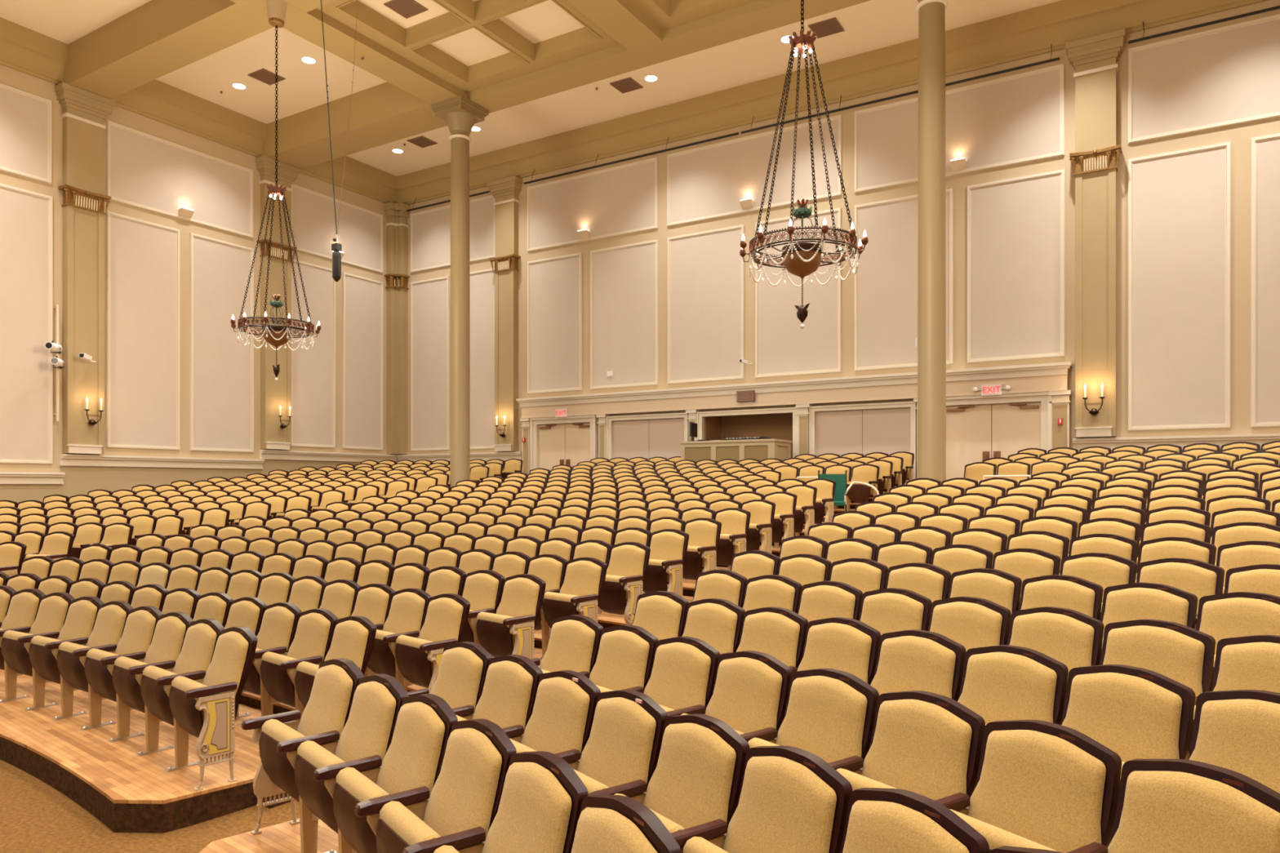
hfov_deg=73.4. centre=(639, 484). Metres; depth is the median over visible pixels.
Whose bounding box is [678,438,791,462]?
countertop
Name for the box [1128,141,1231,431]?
wall panel
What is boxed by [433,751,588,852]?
chair
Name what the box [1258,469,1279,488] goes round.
chair
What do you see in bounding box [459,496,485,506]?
chair
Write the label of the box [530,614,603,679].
chair
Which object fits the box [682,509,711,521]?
cushion
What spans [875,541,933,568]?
chair
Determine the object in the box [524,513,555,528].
chair
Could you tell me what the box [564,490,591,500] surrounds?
chair
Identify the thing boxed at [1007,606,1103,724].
chair
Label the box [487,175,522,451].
pilaster
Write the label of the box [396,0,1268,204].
ceiling beam
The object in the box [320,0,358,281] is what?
microphone
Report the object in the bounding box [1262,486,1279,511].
chair
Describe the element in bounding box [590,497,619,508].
chair
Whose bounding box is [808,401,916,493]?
door
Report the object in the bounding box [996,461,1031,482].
chair
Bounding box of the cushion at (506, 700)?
[471,660,533,728]
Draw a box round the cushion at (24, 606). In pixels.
[0,591,39,632]
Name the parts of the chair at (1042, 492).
backrest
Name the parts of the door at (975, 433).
pull, pull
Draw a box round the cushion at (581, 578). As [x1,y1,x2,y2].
[559,560,601,601]
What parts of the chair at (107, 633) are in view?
armrest, backrest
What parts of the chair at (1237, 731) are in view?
backrest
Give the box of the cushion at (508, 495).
[491,492,512,499]
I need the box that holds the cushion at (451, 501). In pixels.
[435,497,457,506]
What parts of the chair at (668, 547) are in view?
armrest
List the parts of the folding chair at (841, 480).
panel, seat, post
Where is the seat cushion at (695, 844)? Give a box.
[683,836,728,852]
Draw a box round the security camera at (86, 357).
[79,352,96,362]
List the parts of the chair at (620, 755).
armrest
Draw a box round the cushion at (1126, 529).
[1080,520,1135,540]
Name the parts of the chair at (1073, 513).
backrest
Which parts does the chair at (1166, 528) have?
backrest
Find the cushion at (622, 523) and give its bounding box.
[617,518,647,530]
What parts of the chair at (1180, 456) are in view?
backrest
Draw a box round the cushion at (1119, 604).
[1102,587,1188,637]
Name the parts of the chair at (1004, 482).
backrest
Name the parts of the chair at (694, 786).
armrest, backrest, seat plate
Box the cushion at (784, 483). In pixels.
[777,480,802,488]
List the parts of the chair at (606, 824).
seat plate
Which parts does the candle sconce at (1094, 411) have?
arm, plate, arm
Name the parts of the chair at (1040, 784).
seat plate, armrest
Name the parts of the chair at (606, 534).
backrest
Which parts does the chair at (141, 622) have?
armrest, backrest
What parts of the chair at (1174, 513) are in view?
backrest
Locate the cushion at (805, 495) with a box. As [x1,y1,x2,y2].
[786,486,813,522]
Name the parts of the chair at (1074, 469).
backrest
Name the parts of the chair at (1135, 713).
backrest, seat plate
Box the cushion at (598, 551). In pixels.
[573,542,607,563]
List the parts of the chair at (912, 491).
backrest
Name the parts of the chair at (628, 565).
backrest, armrest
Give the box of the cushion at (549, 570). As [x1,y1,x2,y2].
[528,557,562,591]
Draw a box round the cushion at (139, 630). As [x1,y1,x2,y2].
[114,609,155,655]
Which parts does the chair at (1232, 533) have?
backrest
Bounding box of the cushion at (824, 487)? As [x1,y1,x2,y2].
[806,480,833,514]
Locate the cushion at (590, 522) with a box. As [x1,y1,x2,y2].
[585,517,614,528]
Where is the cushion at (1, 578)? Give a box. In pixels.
[0,577,3,585]
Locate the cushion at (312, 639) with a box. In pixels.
[286,613,330,660]
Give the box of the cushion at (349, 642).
[324,620,368,670]
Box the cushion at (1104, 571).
[1062,556,1129,603]
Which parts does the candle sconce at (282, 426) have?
plate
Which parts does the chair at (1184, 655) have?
backrest, seat plate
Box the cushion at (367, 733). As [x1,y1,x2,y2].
[334,681,395,762]
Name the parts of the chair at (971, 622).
backrest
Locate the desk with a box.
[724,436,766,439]
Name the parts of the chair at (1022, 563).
backrest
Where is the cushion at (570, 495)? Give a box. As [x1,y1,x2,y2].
[565,492,589,499]
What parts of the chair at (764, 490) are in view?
backrest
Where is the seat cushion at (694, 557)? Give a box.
[687,546,704,566]
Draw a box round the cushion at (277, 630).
[256,606,294,653]
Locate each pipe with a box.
[406,190,490,211]
[524,132,738,184]
[741,44,1059,133]
[1128,5,1279,44]
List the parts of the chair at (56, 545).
armrest, backrest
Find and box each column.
[431,94,488,488]
[915,0,947,482]
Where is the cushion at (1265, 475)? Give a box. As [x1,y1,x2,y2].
[1262,471,1279,479]
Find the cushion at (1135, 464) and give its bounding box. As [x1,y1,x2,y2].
[1106,461,1140,467]
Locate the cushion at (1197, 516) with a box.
[1148,509,1204,524]
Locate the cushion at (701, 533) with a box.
[684,520,717,567]
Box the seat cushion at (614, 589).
[604,574,627,599]
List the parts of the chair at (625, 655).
armrest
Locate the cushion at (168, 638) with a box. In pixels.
[142,616,186,663]
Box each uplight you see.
[178,206,194,218]
[332,251,344,258]
[576,229,589,239]
[739,197,753,209]
[950,157,965,172]
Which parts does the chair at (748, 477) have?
backrest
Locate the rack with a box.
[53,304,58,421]
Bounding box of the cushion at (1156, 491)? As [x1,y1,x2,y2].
[1150,487,1197,498]
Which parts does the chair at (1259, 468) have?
backrest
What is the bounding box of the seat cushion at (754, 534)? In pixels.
[748,524,761,540]
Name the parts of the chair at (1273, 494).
backrest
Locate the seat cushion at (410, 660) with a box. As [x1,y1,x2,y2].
[395,635,433,674]
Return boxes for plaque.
[736,390,755,402]
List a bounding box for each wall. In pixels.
[0,64,395,472]
[400,0,1279,454]
[706,413,792,457]
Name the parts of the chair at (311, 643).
armrest, backrest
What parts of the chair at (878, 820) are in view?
seat plate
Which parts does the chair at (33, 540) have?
backrest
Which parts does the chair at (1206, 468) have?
backrest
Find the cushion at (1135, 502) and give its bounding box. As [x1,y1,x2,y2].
[1093,497,1142,509]
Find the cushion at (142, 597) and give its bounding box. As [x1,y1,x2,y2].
[130,587,161,608]
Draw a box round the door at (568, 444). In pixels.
[538,422,590,470]
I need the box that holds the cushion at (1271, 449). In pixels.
[1264,447,1279,453]
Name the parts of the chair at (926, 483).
backrest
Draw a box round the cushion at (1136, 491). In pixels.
[1098,487,1142,497]
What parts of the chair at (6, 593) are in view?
backrest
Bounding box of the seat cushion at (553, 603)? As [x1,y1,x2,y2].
[542,591,580,615]
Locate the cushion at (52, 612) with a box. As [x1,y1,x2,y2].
[29,595,68,635]
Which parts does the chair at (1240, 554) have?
backrest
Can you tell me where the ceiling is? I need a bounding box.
[0,0,1060,176]
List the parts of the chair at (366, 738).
armrest, backrest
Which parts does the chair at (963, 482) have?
backrest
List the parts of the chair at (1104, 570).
backrest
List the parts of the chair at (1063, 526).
backrest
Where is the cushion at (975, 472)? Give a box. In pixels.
[964,463,994,480]
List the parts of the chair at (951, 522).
backrest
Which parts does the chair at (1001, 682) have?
backrest, seat plate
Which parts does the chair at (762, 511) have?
armrest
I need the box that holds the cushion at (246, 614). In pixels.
[224,600,259,634]
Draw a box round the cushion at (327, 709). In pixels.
[297,664,352,737]
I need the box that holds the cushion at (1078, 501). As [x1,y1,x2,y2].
[1044,496,1087,510]
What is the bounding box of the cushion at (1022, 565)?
[994,551,1053,594]
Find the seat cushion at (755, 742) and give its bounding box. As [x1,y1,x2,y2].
[747,737,779,748]
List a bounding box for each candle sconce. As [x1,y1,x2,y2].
[84,397,103,425]
[278,405,291,428]
[495,415,506,437]
[1082,382,1105,415]
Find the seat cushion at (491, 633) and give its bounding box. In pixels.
[476,611,515,648]
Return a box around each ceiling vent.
[247,67,285,84]
[383,0,428,18]
[406,135,437,147]
[608,76,643,93]
[808,17,844,38]
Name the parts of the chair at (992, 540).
backrest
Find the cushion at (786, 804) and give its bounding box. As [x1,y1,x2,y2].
[722,755,836,852]
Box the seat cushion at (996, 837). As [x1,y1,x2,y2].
[949,808,1057,851]
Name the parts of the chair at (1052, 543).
backrest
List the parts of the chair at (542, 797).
backrest, seat plate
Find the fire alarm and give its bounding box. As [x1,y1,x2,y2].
[1057,417,1062,424]
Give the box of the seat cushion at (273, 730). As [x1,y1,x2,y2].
[261,719,304,742]
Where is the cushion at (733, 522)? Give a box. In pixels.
[715,510,746,553]
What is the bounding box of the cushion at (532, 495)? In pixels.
[515,492,537,499]
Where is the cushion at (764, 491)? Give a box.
[755,486,782,495]
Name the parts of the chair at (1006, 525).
backrest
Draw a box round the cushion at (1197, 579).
[1139,562,1216,613]
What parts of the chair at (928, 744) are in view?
backrest, seat plate, armrest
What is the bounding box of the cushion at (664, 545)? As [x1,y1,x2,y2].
[648,531,684,582]
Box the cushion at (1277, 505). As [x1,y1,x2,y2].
[1274,502,1279,513]
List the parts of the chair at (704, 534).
armrest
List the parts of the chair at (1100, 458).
backrest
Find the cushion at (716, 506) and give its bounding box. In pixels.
[709,501,737,511]
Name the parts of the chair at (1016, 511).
backrest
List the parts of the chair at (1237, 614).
backrest, seat plate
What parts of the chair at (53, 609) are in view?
armrest, backrest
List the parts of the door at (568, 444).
pull, pull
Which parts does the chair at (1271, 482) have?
backrest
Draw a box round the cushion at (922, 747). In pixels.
[861,699,971,800]
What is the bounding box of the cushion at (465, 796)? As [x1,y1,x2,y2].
[422,728,502,838]
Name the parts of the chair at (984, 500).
backrest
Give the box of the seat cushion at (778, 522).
[773,514,784,529]
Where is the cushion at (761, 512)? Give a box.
[742,502,772,542]
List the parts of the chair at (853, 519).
backrest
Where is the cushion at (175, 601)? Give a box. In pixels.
[161,591,193,616]
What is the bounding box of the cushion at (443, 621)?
[417,597,462,641]
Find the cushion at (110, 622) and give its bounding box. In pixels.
[85,604,126,647]
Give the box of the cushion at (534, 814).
[481,762,571,852]
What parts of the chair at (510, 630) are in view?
armrest, backrest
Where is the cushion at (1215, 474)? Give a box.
[1209,471,1254,479]
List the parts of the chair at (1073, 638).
backrest, seat plate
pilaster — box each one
[54,82,115,454]
[254,155,299,449]
[382,202,410,454]
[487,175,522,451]
[1065,28,1125,437]
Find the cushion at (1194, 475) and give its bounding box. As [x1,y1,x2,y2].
[1160,472,1202,479]
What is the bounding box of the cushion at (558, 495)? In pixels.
[540,492,563,499]
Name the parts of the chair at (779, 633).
armrest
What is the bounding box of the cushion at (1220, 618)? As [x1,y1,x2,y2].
[1199,597,1279,654]
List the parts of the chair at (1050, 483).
backrest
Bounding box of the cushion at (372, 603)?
[351,586,389,624]
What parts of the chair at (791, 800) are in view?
backrest, seat plate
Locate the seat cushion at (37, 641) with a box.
[31,635,61,646]
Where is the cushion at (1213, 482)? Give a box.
[1206,478,1254,488]
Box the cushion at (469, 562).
[458,551,490,574]
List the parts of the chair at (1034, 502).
backrest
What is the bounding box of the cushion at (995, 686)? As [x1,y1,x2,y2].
[957,652,1057,724]
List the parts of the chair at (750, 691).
backrest, armrest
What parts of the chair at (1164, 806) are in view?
seat plate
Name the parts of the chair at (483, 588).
armrest, backrest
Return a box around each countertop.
[678,438,791,444]
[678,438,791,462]
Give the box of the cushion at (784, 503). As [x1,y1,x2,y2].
[764,493,793,532]
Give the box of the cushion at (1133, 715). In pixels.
[1061,672,1182,762]
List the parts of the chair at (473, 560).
backrest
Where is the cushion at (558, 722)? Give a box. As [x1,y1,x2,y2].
[520,677,589,754]
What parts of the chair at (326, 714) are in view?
armrest, armrest, backrest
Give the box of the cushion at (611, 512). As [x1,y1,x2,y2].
[589,507,616,517]
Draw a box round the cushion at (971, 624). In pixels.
[929,601,1002,651]
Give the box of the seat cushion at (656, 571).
[648,559,669,581]
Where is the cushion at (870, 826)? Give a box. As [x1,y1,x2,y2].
[842,800,968,852]
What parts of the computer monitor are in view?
screen casing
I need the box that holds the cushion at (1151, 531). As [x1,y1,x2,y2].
[1143,523,1204,542]
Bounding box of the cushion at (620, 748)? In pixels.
[577,697,656,787]
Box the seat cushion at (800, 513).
[795,506,805,519]
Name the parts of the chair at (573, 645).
armrest, armrest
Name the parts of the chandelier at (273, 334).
candle arm, candle arm, chain, chain, candle arm, chain, spider frame, foliage stem, petal crown, crown, lamp shade, chain, chain, candle arm, chain, chain, candle arm, candle arm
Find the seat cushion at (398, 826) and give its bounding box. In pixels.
[379,800,440,845]
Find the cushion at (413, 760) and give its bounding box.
[376,702,444,796]
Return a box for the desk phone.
[760,435,771,439]
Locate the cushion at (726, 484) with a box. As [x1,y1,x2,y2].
[720,480,744,488]
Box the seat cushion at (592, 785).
[573,768,608,794]
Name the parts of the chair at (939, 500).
backrest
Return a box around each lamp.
[973,387,981,391]
[1001,385,1010,390]
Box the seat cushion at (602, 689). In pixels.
[595,684,613,693]
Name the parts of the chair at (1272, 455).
backrest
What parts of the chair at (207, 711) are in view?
armrest, backrest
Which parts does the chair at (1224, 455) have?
backrest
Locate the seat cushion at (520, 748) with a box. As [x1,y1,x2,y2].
[509,738,535,753]
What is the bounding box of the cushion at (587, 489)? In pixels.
[568,486,590,493]
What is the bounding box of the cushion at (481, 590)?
[462,573,498,610]
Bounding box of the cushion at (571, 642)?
[539,619,595,672]
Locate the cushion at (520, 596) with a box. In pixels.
[495,577,539,622]
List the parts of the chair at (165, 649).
armrest, backrest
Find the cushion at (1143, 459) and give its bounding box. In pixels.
[1120,456,1152,467]
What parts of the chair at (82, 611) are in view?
armrest, backrest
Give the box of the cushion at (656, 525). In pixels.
[650,519,681,533]
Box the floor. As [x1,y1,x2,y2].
[0,497,872,852]
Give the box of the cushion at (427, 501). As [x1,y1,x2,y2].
[411,497,432,505]
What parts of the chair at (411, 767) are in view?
armrest, backrest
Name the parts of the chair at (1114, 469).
backrest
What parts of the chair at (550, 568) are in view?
backrest, armrest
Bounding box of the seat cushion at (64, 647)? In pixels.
[58,641,88,653]
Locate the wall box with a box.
[607,370,613,376]
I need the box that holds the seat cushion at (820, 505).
[815,498,825,510]
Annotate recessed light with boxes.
[231,82,246,88]
[301,56,315,63]
[391,148,403,153]
[471,125,480,131]
[644,74,657,81]
[780,34,793,43]
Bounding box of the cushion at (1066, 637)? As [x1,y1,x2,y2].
[1009,612,1093,676]
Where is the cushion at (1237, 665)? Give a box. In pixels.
[1213,642,1279,693]
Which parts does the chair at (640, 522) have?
backrest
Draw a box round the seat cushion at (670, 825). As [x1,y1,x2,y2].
[613,793,684,833]
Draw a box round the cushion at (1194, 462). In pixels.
[1188,459,1226,467]
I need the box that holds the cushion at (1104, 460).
[1084,457,1114,467]
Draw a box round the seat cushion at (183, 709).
[171,675,207,721]
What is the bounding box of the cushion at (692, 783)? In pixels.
[643,723,736,829]
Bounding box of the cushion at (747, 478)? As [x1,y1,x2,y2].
[741,475,763,481]
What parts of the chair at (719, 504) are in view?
backrest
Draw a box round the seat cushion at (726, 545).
[720,533,735,552]
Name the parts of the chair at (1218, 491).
backrest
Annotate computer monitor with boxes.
[688,422,697,441]
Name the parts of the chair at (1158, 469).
backrest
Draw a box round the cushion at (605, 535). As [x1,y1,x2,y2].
[581,528,612,544]
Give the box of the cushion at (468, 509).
[452,505,475,515]
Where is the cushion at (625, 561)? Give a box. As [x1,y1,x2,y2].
[605,545,645,599]
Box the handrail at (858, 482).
[844,481,879,511]
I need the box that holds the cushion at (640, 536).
[614,529,647,545]
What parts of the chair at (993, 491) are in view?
backrest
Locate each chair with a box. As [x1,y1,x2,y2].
[0,541,26,576]
[0,571,9,585]
[0,585,16,690]
[0,588,45,702]
[0,591,75,711]
[6,573,41,591]
[13,530,44,573]
[20,555,54,578]
[25,531,74,560]
[28,595,104,719]
[38,575,73,595]
[49,557,84,581]
[56,600,133,730]
[69,577,104,599]
[79,543,111,561]
[79,559,114,584]
[84,605,163,742]
[91,522,133,549]
[100,580,136,604]
[107,560,143,586]
[109,545,142,563]
[111,611,193,756]
[130,583,168,612]
[135,533,166,550]
[136,562,173,589]
[139,546,173,565]
[140,618,225,772]
[161,587,200,619]
[164,534,194,551]
[166,564,203,591]
[168,626,257,791]
[169,547,203,567]
[189,524,218,538]
[191,535,222,552]
[192,591,233,627]
[195,566,233,595]
[200,549,233,569]
[217,524,245,539]
[220,536,250,555]
[224,596,266,719]
[226,569,263,599]
[230,551,264,573]
[238,515,266,528]
[241,602,302,716]
[241,657,364,852]
[244,525,273,540]
[248,537,279,556]
[257,572,295,605]
[260,608,337,728]
[261,552,296,576]
[265,516,293,529]
[271,526,301,542]
[276,538,308,558]
[284,508,311,519]
[288,575,327,612]
[291,516,319,530]
[292,555,328,579]
[293,674,408,852]
[294,615,376,707]
[299,527,328,542]
[305,539,337,560]
[309,509,336,520]
[318,517,346,531]
[320,579,360,619]
[324,556,360,582]
[327,528,357,544]
[332,693,457,852]
[333,541,367,564]
[335,509,362,520]
[345,518,373,532]
[350,502,376,512]
[351,583,395,677]
[355,528,386,546]
[356,560,394,586]
[360,510,388,522]
[364,542,398,565]
[367,587,431,692]
[372,519,401,533]
[375,502,401,513]
[376,719,516,852]
[383,530,415,547]
[387,510,414,522]
[390,562,429,591]
[394,544,429,567]
[395,593,470,693]
[400,502,426,514]
[400,520,429,534]
[406,641,492,719]
[410,496,435,505]
[413,511,442,524]
[413,531,444,550]
[425,565,466,596]
[426,502,453,514]
[426,546,462,571]
[428,520,458,536]
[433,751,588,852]
[435,496,460,506]
[440,511,469,524]
[443,533,475,552]
[451,502,479,515]
[456,654,542,743]
[457,521,488,537]
[458,548,495,642]
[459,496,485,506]
[461,569,505,645]
[468,511,497,525]
[474,534,507,555]
[476,573,546,659]
[477,503,506,515]
[484,496,511,506]
[486,522,518,539]
[490,490,515,499]
[492,551,530,578]
[496,512,526,527]
[504,503,533,516]
[505,536,541,558]
[509,670,600,770]
[510,497,537,507]
[515,490,540,500]
[516,523,550,541]
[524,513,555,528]
[527,554,568,660]
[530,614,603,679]
[531,504,560,517]
[536,497,564,508]
[538,537,575,560]
[539,490,565,500]
[542,557,607,635]
[547,524,582,543]
[554,514,586,529]
[560,505,590,519]
[563,497,591,508]
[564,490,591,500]
[567,484,593,493]
[571,794,680,852]
[572,539,612,569]
[573,689,667,804]
[580,525,616,610]
[584,515,617,530]
[588,505,619,519]
[589,624,657,693]
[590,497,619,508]
[591,490,618,501]
[592,484,617,493]
[597,542,650,625]
[613,527,651,546]
[613,714,749,852]
[616,515,650,594]
[617,484,644,493]
[617,490,645,501]
[617,506,650,519]
[618,497,648,509]
[632,591,688,640]
[641,479,667,488]
[642,528,688,596]
[643,484,671,494]
[644,491,674,502]
[644,636,720,716]
[647,497,678,510]
[648,506,682,520]
[648,516,685,586]
[666,479,693,487]
[670,484,697,494]
[673,491,702,502]
[677,498,709,511]
[680,506,715,572]
[681,650,792,743]
[682,518,721,580]
[682,598,745,654]
[683,746,852,852]
[692,569,747,608]
[693,479,719,488]
[697,484,726,494]
[702,491,733,502]
[708,498,742,570]
[714,507,751,565]
[720,479,747,488]
[725,484,755,495]
[730,550,780,579]
[732,491,764,502]
[736,606,808,672]
[739,474,766,481]
[741,499,775,553]
[742,574,802,613]
[747,479,776,488]
[747,668,879,775]
[755,484,785,548]
[764,491,797,542]
[775,478,805,536]
[777,554,831,586]
[778,535,827,559]
[785,484,817,535]
[796,617,880,684]
[797,581,862,622]
[805,478,835,524]
[807,522,852,542]
[817,470,847,511]
[825,537,877,563]
[828,558,888,593]
[831,511,875,529]
[835,690,985,815]
[840,787,989,852]
[851,524,900,546]
[855,501,895,517]
[858,587,932,635]
[870,629,966,701]
[872,492,911,507]
[874,511,919,532]
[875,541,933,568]
[885,562,951,602]
[888,484,925,500]
[895,502,938,520]
[898,526,951,551]
[906,478,941,489]
[911,493,951,512]
[919,513,968,542]
[925,484,964,501]
[927,596,1011,702]
[931,544,993,574]
[937,502,984,525]
[941,477,978,493]
[947,568,1022,613]
[949,720,1121,852]
[950,528,1007,564]
[951,493,995,515]
[957,644,1068,793]
[963,462,996,484]
[964,484,1005,503]
[967,514,1020,546]
[978,477,1017,493]
[984,503,1034,531]
[989,845,1062,852]
[991,548,1060,610]
[995,493,1042,515]
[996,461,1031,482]
[1005,484,1049,505]
[1006,530,1069,570]
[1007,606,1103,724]
[1017,477,1059,496]
[1018,574,1102,620]
[1019,515,1077,551]
[1030,460,1066,475]
[1031,471,1070,484]
[1033,504,1087,537]
[1041,493,1092,520]
[1049,484,1097,509]
[1059,476,1104,497]
[1059,552,1137,620]
[1061,466,1100,478]
[1061,664,1195,848]
[1066,460,1103,471]
[1067,517,1141,557]
[1068,533,1138,562]
[1071,471,1112,487]
[1081,454,1117,467]
[1087,505,1146,540]
[1092,493,1146,511]
[1097,484,1147,502]
[1098,582,1197,665]
[1099,619,1215,759]
[1100,465,1142,479]
[1104,459,1143,471]
[1104,476,1151,503]
[1107,759,1279,852]
[1113,471,1158,488]
[1117,453,1155,467]
[1135,537,1216,582]
[1136,520,1211,564]
[1136,557,1224,629]
[1137,506,1210,555]
[1142,464,1186,479]
[1144,458,1186,467]
[1145,476,1203,511]
[1145,494,1205,524]
[1147,484,1202,499]
[1155,453,1195,467]
[1158,470,1206,495]
[1186,457,1231,470]
[1186,463,1234,479]
[1187,635,1279,752]
[1189,689,1279,793]
[1195,591,1279,691]
[1196,452,1239,466]
[1201,469,1258,498]
[1202,475,1258,498]
[1203,484,1262,511]
[1205,495,1271,527]
[1210,507,1279,543]
[1211,522,1279,565]
[1216,541,1279,593]
[1223,564,1279,596]
[1231,456,1278,469]
[1235,462,1279,484]
[1240,451,1279,465]
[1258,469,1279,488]
[1259,475,1279,498]
[1262,445,1279,453]
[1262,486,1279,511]
[1271,499,1279,513]
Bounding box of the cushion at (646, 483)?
[642,480,664,488]
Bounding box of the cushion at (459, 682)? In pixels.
[430,647,483,709]
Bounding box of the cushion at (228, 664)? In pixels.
[202,631,248,695]
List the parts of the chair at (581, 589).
armrest, backrest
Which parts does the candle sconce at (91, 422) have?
arm, plate, arm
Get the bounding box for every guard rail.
[796,476,817,479]
[982,475,1031,479]
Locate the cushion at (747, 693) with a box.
[704,657,782,733]
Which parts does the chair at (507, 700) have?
armrest, backrest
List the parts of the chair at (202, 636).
armrest, backrest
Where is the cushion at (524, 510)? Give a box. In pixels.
[505,506,529,516]
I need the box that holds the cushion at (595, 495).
[591,492,615,500]
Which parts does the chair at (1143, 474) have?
backrest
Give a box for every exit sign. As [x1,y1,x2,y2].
[555,408,568,417]
[973,383,1010,395]
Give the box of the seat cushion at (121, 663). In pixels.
[114,656,148,669]
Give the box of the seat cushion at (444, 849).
[433,845,459,852]
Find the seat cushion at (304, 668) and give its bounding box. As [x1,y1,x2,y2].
[296,661,319,675]
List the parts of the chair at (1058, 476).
backrest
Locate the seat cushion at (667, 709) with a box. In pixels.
[658,704,674,711]
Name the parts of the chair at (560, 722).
armrest, backrest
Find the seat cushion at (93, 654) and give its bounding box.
[86,648,119,660]
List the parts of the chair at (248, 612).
backrest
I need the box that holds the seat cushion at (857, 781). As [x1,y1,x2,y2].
[835,768,897,791]
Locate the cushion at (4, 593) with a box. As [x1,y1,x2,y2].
[0,589,9,627]
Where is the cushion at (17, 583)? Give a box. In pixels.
[6,576,35,591]
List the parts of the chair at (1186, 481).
backrest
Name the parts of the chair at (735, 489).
backrest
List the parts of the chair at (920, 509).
backrest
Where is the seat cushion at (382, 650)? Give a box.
[374,629,395,658]
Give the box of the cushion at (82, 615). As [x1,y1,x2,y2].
[57,600,97,640]
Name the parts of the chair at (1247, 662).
backrest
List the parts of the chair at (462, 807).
armrest, backrest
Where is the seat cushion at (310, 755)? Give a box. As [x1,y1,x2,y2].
[297,740,345,768]
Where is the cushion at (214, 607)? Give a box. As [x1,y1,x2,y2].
[192,595,226,624]
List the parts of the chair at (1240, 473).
backrest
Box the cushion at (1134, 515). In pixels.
[1089,508,1141,524]
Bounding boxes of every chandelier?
[230,0,320,381]
[739,0,868,328]
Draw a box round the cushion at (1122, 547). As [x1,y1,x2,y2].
[1071,537,1132,559]
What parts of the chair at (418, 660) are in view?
armrest, backrest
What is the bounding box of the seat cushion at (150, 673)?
[142,665,176,679]
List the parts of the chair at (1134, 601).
backrest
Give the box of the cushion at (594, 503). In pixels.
[591,499,616,507]
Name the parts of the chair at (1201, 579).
backrest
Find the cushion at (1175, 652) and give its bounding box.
[1102,625,1204,696]
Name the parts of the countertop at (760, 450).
panel, panel, panel, frame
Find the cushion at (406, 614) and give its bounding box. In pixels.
[382,591,425,633]
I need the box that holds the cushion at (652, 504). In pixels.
[648,500,675,510]
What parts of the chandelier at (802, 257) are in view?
candle arm, candle arm, candle arm, chain, chain, candle arm, chain, pendant chain, foliage stem, petal crown, crown, chain, lamp shade, spider frame, chain, chain, candle arm, chain, candle arm, candle arm, candle arm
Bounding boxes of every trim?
[0,17,397,203]
[0,83,51,183]
[0,182,53,464]
[0,471,65,502]
[59,453,264,497]
[106,120,253,238]
[106,210,179,449]
[189,232,253,453]
[259,449,397,475]
[291,183,382,273]
[291,258,335,448]
[342,271,382,450]
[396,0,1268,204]
[397,451,522,472]
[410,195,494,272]
[410,275,449,451]
[469,267,494,449]
[515,361,1071,407]
[520,374,1067,418]
[520,417,529,475]
[527,252,582,394]
[529,414,598,470]
[590,239,658,389]
[595,413,609,457]
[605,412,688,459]
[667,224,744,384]
[685,409,700,440]
[696,407,797,457]
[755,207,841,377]
[795,403,813,455]
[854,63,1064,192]
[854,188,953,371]
[913,398,917,478]
[946,391,1051,451]
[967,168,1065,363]
[1048,390,1071,448]
[1072,433,1279,452]
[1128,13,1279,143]
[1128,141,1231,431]
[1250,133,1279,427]
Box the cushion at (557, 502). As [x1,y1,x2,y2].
[537,498,560,506]
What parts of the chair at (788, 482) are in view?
backrest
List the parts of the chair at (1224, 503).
backrest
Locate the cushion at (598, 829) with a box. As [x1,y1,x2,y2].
[571,807,657,852]
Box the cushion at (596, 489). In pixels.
[593,486,615,493]
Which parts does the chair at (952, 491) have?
backrest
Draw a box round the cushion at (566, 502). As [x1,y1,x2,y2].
[564,499,588,507]
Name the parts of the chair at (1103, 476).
backrest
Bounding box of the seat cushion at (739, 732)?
[681,713,743,734]
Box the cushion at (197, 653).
[172,623,216,674]
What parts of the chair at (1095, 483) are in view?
backrest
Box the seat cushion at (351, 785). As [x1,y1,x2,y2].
[335,767,389,802]
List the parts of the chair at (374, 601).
backrest, armrest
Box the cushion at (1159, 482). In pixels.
[1154,479,1199,488]
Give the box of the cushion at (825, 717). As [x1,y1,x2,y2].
[775,675,866,763]
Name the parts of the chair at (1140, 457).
backrest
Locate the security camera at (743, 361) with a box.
[739,359,752,364]
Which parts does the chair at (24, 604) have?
armrest, backrest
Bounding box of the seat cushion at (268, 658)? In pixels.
[262,651,297,665]
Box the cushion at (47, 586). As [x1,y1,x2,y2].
[38,578,66,595]
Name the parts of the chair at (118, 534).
armrest, backrest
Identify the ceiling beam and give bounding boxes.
[63,0,333,98]
[230,0,466,104]
[260,0,870,168]
[315,0,619,93]
[566,0,665,53]
[627,0,758,31]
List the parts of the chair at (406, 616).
armrest, backrest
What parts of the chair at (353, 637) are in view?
backrest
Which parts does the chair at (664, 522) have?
backrest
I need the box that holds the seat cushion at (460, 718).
[456,715,466,721]
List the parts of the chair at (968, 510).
backrest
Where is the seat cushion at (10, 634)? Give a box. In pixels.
[2,630,34,639]
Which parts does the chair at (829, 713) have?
backrest, seat plate, armrest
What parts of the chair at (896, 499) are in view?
backrest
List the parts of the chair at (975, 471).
backrest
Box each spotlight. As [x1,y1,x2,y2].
[44,340,62,354]
[50,355,64,368]
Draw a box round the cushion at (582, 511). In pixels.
[560,506,586,517]
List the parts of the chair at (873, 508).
backrest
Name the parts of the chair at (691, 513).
backrest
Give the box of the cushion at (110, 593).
[100,584,129,603]
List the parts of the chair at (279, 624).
armrest, backrest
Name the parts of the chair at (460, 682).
armrest, armrest, backrest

